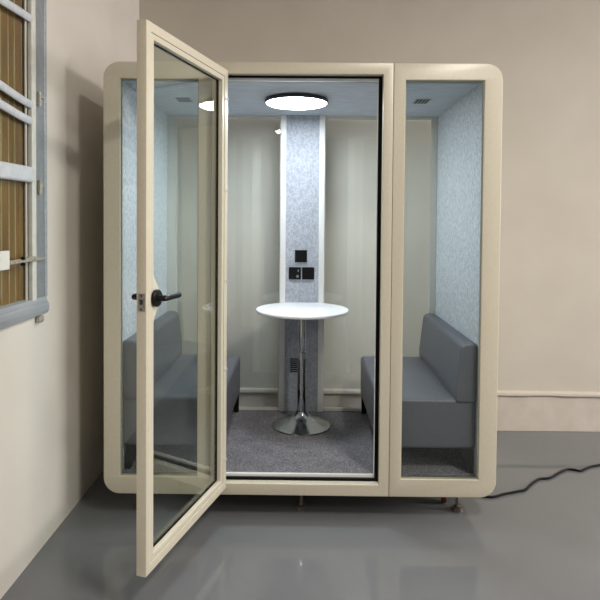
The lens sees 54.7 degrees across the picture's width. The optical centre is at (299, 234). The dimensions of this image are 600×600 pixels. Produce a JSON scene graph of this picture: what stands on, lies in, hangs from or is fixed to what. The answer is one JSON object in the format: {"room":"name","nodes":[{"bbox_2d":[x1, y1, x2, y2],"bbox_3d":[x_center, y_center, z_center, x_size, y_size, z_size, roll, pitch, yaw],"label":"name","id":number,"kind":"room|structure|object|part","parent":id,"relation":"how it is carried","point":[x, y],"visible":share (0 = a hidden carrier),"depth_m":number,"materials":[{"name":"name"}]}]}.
{"room":"office","nodes":[
{"label":"office","id":0,"kind":"room"},
{"bbox_2d":[0,0,138,598],"bbox_3d":[-1.259,-0.238,0.994,0.100,3.500,6.526,0,2,0],"label":"wall","id":1,"kind":"structure","parent":0,"point":[52,369],"depth_m":2.94,"materials":[{"name":"paint"}]},
{"bbox_2d":[0,0,48,329],"bbox_3d":[-1.226,-0.446,2.090,0.124,1.726,1.252,0,2,0],"label":"window","id":2,"kind":"structure","parent":1,"relation":"in","point":[33,172],"depth_m":2.58,"materials":[{"name":"wood"}]},
{"bbox_2d":[0,0,24,305],"bbox_3d":[-1.237,-0.454,2.099,0.026,1.666,1.010,0,2,0],"label":"slatted screen","id":3,"kind":"object","parent":2,"relation":"attached to","point":[12,193],"visible":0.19,"depth_m":2.47,"materials":[{"name":"brown wood"}]},
{"bbox_3d":[-1.197,-0.252,2.105,0.030,0.070,0.936,0,2,0],"label":"rail","id":4,"kind":"part","parent":2,"relation":"part of","materials":[{"name":"paint"}]},
{"bbox_3d":[-1.238,0.341,2.104,0.113,0.088,1.234,0,2,0],"label":"sill","id":5,"kind":"part","parent":2,"relation":"part of","materials":[{"name":"grey paint"}]},
{"bbox_3d":[-1.200,-0.422,2.099,0.022,1.550,1.010,0,2,0],"label":"sash","id":6,"kind":"part","parent":2,"relation":"part of","materials":[{"name":"paint"}]},
{"bbox_3d":[-1.234,-0.457,2.090,0.079,1.680,1.228,0,2,0],"label":"frame","id":7,"kind":"part","parent":2,"relation":"part of","materials":[{"name":"grey metal"}]},
{"bbox_2d":[0,431,599,599],"bbox_3d":[3.127,1.597,1.057,9.102,0.100,6.826,0,2,0],"label":"floor","id":8,"kind":"structure","parent":0,"point":[542,541],"depth_m":2.75,"materials":[{"name":"grey concrete"}]},
{"bbox_2d":[103,19,502,577],"bbox_3d":[0.006,0.299,3.119,2.007,2.334,1.883,0,2,0],"label":"booth","id":9,"kind":"object","parent":8,"relation":"on","point":[144,100],"visible":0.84,"depth_m":2.96,"materials":[{"name":"beige metal"}]},
{"bbox_3d":[-0.623,0.244,2.309,0.069,0.068,0.152,1,2,15],"label":"handle","id":10,"kind":"part","parent":9,"relation":"part of","materials":[{"name":"black metal"}]},
{"bbox_3d":[-0.599,0.258,2.186,0.028,0.067,0.007,1,2,16],"label":"latch plate","id":11,"kind":"part","parent":9,"relation":"part of","materials":[{"name":"metal"}]},
{"bbox_3d":[-0.726,0.230,2.962,0.545,2.200,0.045,0,2,0],"label":"panel","id":12,"kind":"part","parent":9,"relation":"part of","materials":[{"name":"clear glass"}]},
{"bbox_3d":[-0.524,0.246,2.281,0.052,0.068,0.151,1,2,17],"label":"handle","id":13,"kind":"part","parent":9,"relation":"part of","materials":[{"name":"black metal"}]},
{"bbox_2d":[123,311,239,468],"bbox_3d":[-0.670,0.885,3.512,0.512,0.690,0.975,0,2,0],"label":"bench","id":14,"kind":"object","parent":9,"relation":"on","point":[174,372],"visible":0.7,"depth_m":3.06,"materials":[{"name":"grey fabric"}]},
{"bbox_3d":[-0.886,1.174,3.090,0.077,0.133,0.056,0,2,0],"label":"leg","id":15,"kind":"part","parent":14,"relation":"part of","materials":[{"name":"black"}]},
{"bbox_3d":[-0.868,0.694,3.508,0.113,0.310,0.975,0,2,0],"label":"backrest","id":16,"kind":"part","parent":14,"relation":"part of","materials":[{"name":"grey fabric"}]},
{"bbox_3d":[-0.671,0.968,3.519,0.512,0.260,0.960,0,2,0],"label":"seat","id":17,"kind":"part","parent":14,"relation":"part of","materials":[{"name":"grey fabric"}]},
{"bbox_3d":[-0.455,1.154,3.967,0.072,0.133,0.061,0,2,0],"label":"leg","id":18,"kind":"part","parent":14,"relation":"part of","materials":[{"name":"black"}]},
{"bbox_3d":[-0.494,0.245,2.560,0.042,2.112,0.772,1,2,16],"label":"door","id":19,"kind":"part","parent":9,"relation":"part of","materials":[{"name":"glass"}]},
{"bbox_2d":[175,97,192,101],"bbox_3d":[-0.690,-0.803,3.457,0.088,0.004,0.126,0,2,0],"label":"ceiling vent","id":20,"kind":"object","parent":9,"relation":"attached to","point":[177,99],"depth_m":3.44,"materials":[{"name":"grey metal"}]},
{"bbox_3d":[-0.119,0.204,3.982,0.038,2.036,0.024,0,2,0],"label":"column trim","id":21,"kind":"part","parent":9,"relation":"part of","materials":[{"name":"grey"}]},
{"bbox_2d":[290,358,297,371],"bbox_3d":[-0.012,0.901,3.992,0.110,0.092,0.008,0,2,0],"label":"vent grille","id":22,"kind":"object","parent":9,"relation":"attached to","point":[293,361],"depth_m":3.99,"materials":[{"name":"black metal"}]},
{"bbox_2d":[289,267,300,278],"bbox_3d":[-0.035,0.266,3.974,0.083,0.083,0.012,0,2,0],"label":"wall socket","id":23,"kind":"object","parent":9,"relation":"attached to","point":[294,272],"depth_m":3.97,"materials":[{"name":"black plastic"}]},
{"bbox_2d":[265,93,327,109],"bbox_3d":[-0.021,-0.782,3.422,0.376,0.032,0.376,0,2,0],"label":"ceiling lamp","id":24,"kind":"object","parent":9,"relation":"attached to","point":[292,101],"depth_m":3.33,"materials":[{"name":"white plastic"}]},
{"bbox_2d":[295,250,306,261],"bbox_3d":[0.006,0.149,3.970,0.083,0.083,0.012,0,2,0],"label":"wall socket","id":25,"kind":"object","parent":9,"relation":"attached to","point":[300,255],"depth_m":3.96,"materials":[{"name":"black plastic"}]},
{"bbox_3d":[0.005,0.236,2.958,0.914,2.200,0.045,0,2,0],"label":"door frame","id":26,"kind":"part","parent":9,"relation":"part of","materials":[{"name":"beige metal"}]},
{"bbox_3d":[0.018,-0.816,3.475,1.908,0.045,1.043,0,2,0],"label":"ceiling panel","id":27,"kind":"part","parent":9,"relation":"part of","materials":[{"name":"fabric"}]},
{"bbox_2d":[256,302,348,435],"bbox_3d":[0.011,0.853,3.725,0.593,0.756,0.593,0,2,0],"label":"table","id":28,"kind":"object","parent":9,"relation":"on","point":[301,423],"visible":1,"depth_m":3.69,"materials":[{"name":"white laminate"}]},
{"bbox_3d":[0.011,0.824,3.724,0.055,0.616,0.055,0,2,0],"label":"stem","id":29,"kind":"part","parent":28,"relation":"part of","materials":[{"name":"silver metal"}]},
{"bbox_3d":[0.009,0.205,4.008,1.852,2.036,0.028,0,2,0],"label":"frame","id":30,"kind":"part","parent":9,"relation":"part of","materials":[{"name":"grey"}]},
{"bbox_3d":[0.005,0.232,3.001,0.880,2.110,0.016,0,2,0],"label":"trim","id":31,"kind":"part","parent":9,"relation":"part of","materials":[{"name":"black rubber"}]},
{"bbox_2d":[302,267,313,279],"bbox_3d":[0.056,0.267,3.973,0.083,0.083,0.012,0,2,0],"label":"wall socket","id":32,"kind":"object","parent":9,"relation":"attached to","point":[307,272],"depth_m":3.97,"materials":[{"name":"black plastic"}]},
{"bbox_3d":[0.146,0.207,3.980,0.038,2.036,0.024,0,2,0],"label":"column trim","id":33,"kind":"part","parent":9,"relation":"part of","materials":[{"name":"grey"}]},
{"bbox_2d":[361,313,476,472],"bbox_3d":[0.668,0.897,3.501,0.512,0.690,0.975,0,2,0],"label":"bench","id":34,"kind":"object","parent":9,"relation":"on","point":[439,386],"visible":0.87,"depth_m":3.05,"materials":[{"name":"grey fabric"}]},
{"bbox_3d":[0.455,1.161,3.960,0.072,0.133,0.061,0,2,0],"label":"leg","id":35,"kind":"part","parent":34,"relation":"part of","materials":[{"name":"black metal"}]},
{"bbox_3d":[0.668,0.979,3.509,0.512,0.260,0.960,0,2,0],"label":"seat","id":36,"kind":"part","parent":34,"relation":"part of","materials":[{"name":"grey fabric"}]},
{"bbox_3d":[0.869,0.708,3.494,0.113,0.310,0.975,0,2,0],"label":"backrest","id":37,"kind":"part","parent":34,"relation":"part of","materials":[{"name":"grey fabric"}]},
{"bbox_3d":[0.873,1.188,3.075,0.077,0.133,0.056,0,2,0],"label":"leg","id":38,"kind":"part","parent":34,"relation":"part of","materials":[{"name":"black metal"}]},
{"bbox_2d":[412,99,430,103],"bbox_3d":[0.724,-0.791,3.446,0.088,0.004,0.126,0,2,0],"label":"ceiling vent","id":39,"kind":"object","parent":9,"relation":"attached to","point":[414,101],"depth_m":3.44,"materials":[{"name":"grey metal"}]},
{"bbox_3d":[0.736,0.242,2.951,0.545,2.200,0.045,0,2,0],"label":"panel","id":40,"kind":"part","parent":9,"relation":"part of","materials":[{"name":"glass"}]},
{"bbox_2d":[483,464,599,497],"bbox_3d":[1.831,1.459,3.686,2.103,0.013,0.319,0,2,-21],"label":"power cord","id":41,"kind":"object","parent":8,"relation":"on","point":[596,465],"visible":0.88,"depth_m":3.46,"materials":[{"name":"black plastic"}]},
{"bbox_2d":[139,0,599,391],"bbox_3d":[3.169,-0.289,4.270,9.102,3.500,0.100,0,2,0],"label":"wall","id":42,"kind":"structure","parent":0,"point":[546,53],"depth_m":4.24,"materials":[{"name":"paint"}]},
{"bbox_2d":[239,393,599,431],"bbox_3d":[3.206,1.331,4.258,8.802,0.262,0.010,0,2,0],"label":"baseboard","id":43,"kind":"structure","parent":42,"relation":"attached to","point":[514,413],"depth_m":4.26,"materials":[{"name":"paint"}]},
{"bbox_2d":[239,388,599,396],"bbox_3d":[3.207,1.186,4.244,8.802,0.042,0.030,0,2,0],"label":"trim","id":44,"kind":"structure","parent":42,"relation":"attached to","point":[242,390],"depth_m":4.25,"materials":[{"name":"paint"}]}
]}

